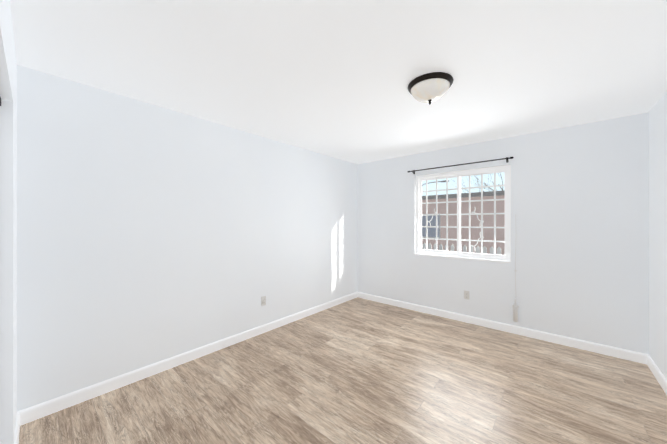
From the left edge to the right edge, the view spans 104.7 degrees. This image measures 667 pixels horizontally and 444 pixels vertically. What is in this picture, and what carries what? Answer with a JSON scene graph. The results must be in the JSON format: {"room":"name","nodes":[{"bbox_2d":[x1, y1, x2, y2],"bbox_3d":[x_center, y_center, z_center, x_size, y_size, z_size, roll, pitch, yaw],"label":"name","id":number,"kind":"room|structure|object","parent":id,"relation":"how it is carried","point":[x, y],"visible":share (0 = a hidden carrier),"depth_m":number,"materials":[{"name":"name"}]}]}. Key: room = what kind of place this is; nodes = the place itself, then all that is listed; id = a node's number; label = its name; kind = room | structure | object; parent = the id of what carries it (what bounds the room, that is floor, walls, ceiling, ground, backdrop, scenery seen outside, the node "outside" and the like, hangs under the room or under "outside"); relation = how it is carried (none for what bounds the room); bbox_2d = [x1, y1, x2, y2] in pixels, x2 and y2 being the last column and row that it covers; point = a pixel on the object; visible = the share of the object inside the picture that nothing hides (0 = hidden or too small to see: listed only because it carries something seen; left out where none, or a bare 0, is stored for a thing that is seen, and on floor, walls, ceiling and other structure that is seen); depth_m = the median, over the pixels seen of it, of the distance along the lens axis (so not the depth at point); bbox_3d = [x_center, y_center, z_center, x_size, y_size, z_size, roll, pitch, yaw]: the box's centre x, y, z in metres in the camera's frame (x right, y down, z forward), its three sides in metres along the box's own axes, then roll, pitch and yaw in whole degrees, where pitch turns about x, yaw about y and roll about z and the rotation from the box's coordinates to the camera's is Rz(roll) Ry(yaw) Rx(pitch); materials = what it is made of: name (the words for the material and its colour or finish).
{"room":"empty bedroom","nodes":[
{"label":"empty bedroom","id":0,"kind":"room"},
{"bbox_2d":[0,0,16,443],"bbox_3d":[-0.881,0.157,0.559,3.441,2.440,0.150,0,0,41],"label":"wall","id":1,"kind":"structure","parent":0,"point":[8,241],"depth_m":1.41,"materials":[{"name":"paint"}]},
{"bbox_2d":[17,65,356,411],"bbox_3d":[-1.330,0.157,2.791,0.150,2.440,5.550,0,0,41],"label":"wall","id":2,"kind":"structure","parent":0,"point":[148,234],"depth_m":2.31,"materials":[{"name":"paint"}]},
{"bbox_2d":[15,292,357,431],"bbox_3d":[-0.843,1.329,3.230,0.014,0.096,3.950,0,0,41],"label":"baseboard","id":3,"kind":"structure","parent":2,"relation":"attached to","point":[35,412],"depth_m":2.29,"materials":[{"name":"white wood"}]},
{"bbox_2d":[261,296,265,305],"bbox_3d":[-0.870,0.982,3.205,0.008,0.115,0.070,0,0,41],"label":"outlet","id":4,"kind":"object","parent":2,"relation":"attached to","point":[263,300],"visible":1,"depth_m":3.20,"materials":[{"name":"white plastic"}]},
{"bbox_2d":[10,0,666,163],"bbox_3d":[0.032,-1.123,1.621,3.741,0.120,5.550,0,0,41],"label":"ceiling","id":5,"kind":"structure","parent":0,"point":[333,78],"depth_m":1.71,"materials":[{"name":"paint"}]},
{"bbox_2d":[408,72,453,104],"bbox_3d":[0.744,-0.983,1.988,0.332,0.160,0.332,0,0,41],"label":"flush-mount light","id":6,"kind":"object","parent":5,"relation":"attached to","point":[429,88],"visible":1,"depth_m":1.90,"materials":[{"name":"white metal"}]},
{"bbox_2d":[19,297,666,443],"bbox_3d":[0.032,1.427,1.620,3.741,0.100,5.550,0,0,41],"label":"floor","id":7,"kind":"structure","parent":0,"point":[357,370],"depth_m":2.06,"materials":[{"name":"brown wood"}]},
{"bbox_2d":[357,112,648,353],"bbox_3d":[1.792,0.157,3.668,3.441,2.440,0.150,0,0,41],"label":"wall","id":8,"kind":"structure","parent":0,"point":[579,226],"depth_m":2.99,"materials":[{"name":"paint"}]},
{"bbox_2d":[408,157,513,173],"bbox_3d":[1.692,-0.780,3.594,1.361,0.065,0.093,0,0,41],"label":"curtain rod","id":9,"kind":"object","parent":8,"relation":"attached to","point":[506,158],"visible":1,"depth_m":3.47,"materials":[{"name":"black metal"}]},
{"bbox_2d":[415,253,509,262],"bbox_3d":[1.754,0.501,3.635,1.239,0.016,0.059,0,0,41],"label":"window sill","id":10,"kind":"structure","parent":8,"relation":"attached to","point":[464,258],"depth_m":3.57,"materials":[{"name":"white wood"}]},
{"bbox_2d":[416,165,509,260],"bbox_3d":[1.795,-0.113,3.682,1.239,1.220,0.075,0,0,41],"label":"window","id":11,"kind":"structure","parent":8,"relation":"in","point":[458,175],"depth_m":3.66,"materials":[{"name":"white plastic"}]},
{"bbox_2d":[422,171,504,254],"bbox_3d":[1.890,-0.113,3.737,1.700,1.500,0.028,0,0,41],"label":"window grille","id":12,"kind":"object","parent":8,"relation":"in","point":[470,213],"depth_m":3.69,"materials":[{"name":"white paint"}]},
{"bbox_2d":[464,290,468,299],"bbox_3d":[1.827,1.002,3.534,0.070,0.115,0.008,0,0,41],"label":"outlet","id":13,"kind":"object","parent":8,"relation":"attached to","point":[466,294],"visible":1,"depth_m":3.53,"materials":[{"name":"white plastic"}]},
{"bbox_2d":[358,292,645,363],"bbox_3d":[1.742,1.329,3.602,3.390,0.096,0.014,0,0,41],"label":"baseboard","id":14,"kind":"structure","parent":8,"relation":"attached to","point":[634,356],"depth_m":3.11,"materials":[{"name":"white wood"}]},
{"bbox_2d":[512,214,518,321],"bbox_3d":[2.227,0.560,3.151,0.064,1.305,0.066,0,0,41],"label":"cord","id":15,"kind":"object","parent":8,"relation":"attached to","point":[515,306],"visible":0.96,"depth_m":3.14,"materials":[{"name":"white plastic"}]},
{"bbox_2d":[649,91,666,378],"bbox_3d":[1.393,0.157,0.450,0.150,2.440,5.550,0,0,41],"label":"wall","id":16,"kind":"structure","parent":0,"point":[658,233],"depth_m":2.25,"materials":[{"name":"paint"}]},
{"bbox_2d":[646,354,666,394],"bbox_3d":[1.755,1.329,0.996,0.014,0.096,3.950,0,0,41],"label":"baseboard","id":17,"kind":"structure","parent":16,"relation":"attached to","point":[653,367],"depth_m":2.25,"materials":[{"name":"white wood"}]},
{"label":"outside","id":18,"kind":"structure","parent":0,"visible":0},
{"bbox_3d":[28.537,1.935,37.414,120.000,0.200,85.900,0,0,41],"label":"ground","id":19,"kind":"structure","parent":18,"visible":0},
{"bbox_2d":[422,190,504,254],"bbox_3d":[6.382,0.315,15.480,23.400,3.030,8.450,0,0,41],"label":"building","id":20,"kind":"structure","parent":19,"relation":"on","point":[475,221],"depth_m":10.87,"materials":[{"name":"brown brick"}]},
{"bbox_2d":[423,243,504,254],"bbox_3d":[2.425,1.158,5.893,7.500,1.340,0.050,0,0,41],"label":"fence","id":21,"kind":"object","parent":19,"relation":"on","point":[477,249],"depth_m":5.44,"materials":[{"name":"white"}]},
{"bbox_2d":[454,174,502,191],"bbox_3d":[12.099,-2.333,18.588,6.302,8.351,5.206,0,0,41],"label":"tree","id":22,"kind":"object","parent":19,"relation":"on","point":[485,184],"depth_m":19.86,"materials":[{"name":"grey plant"}]}
]}

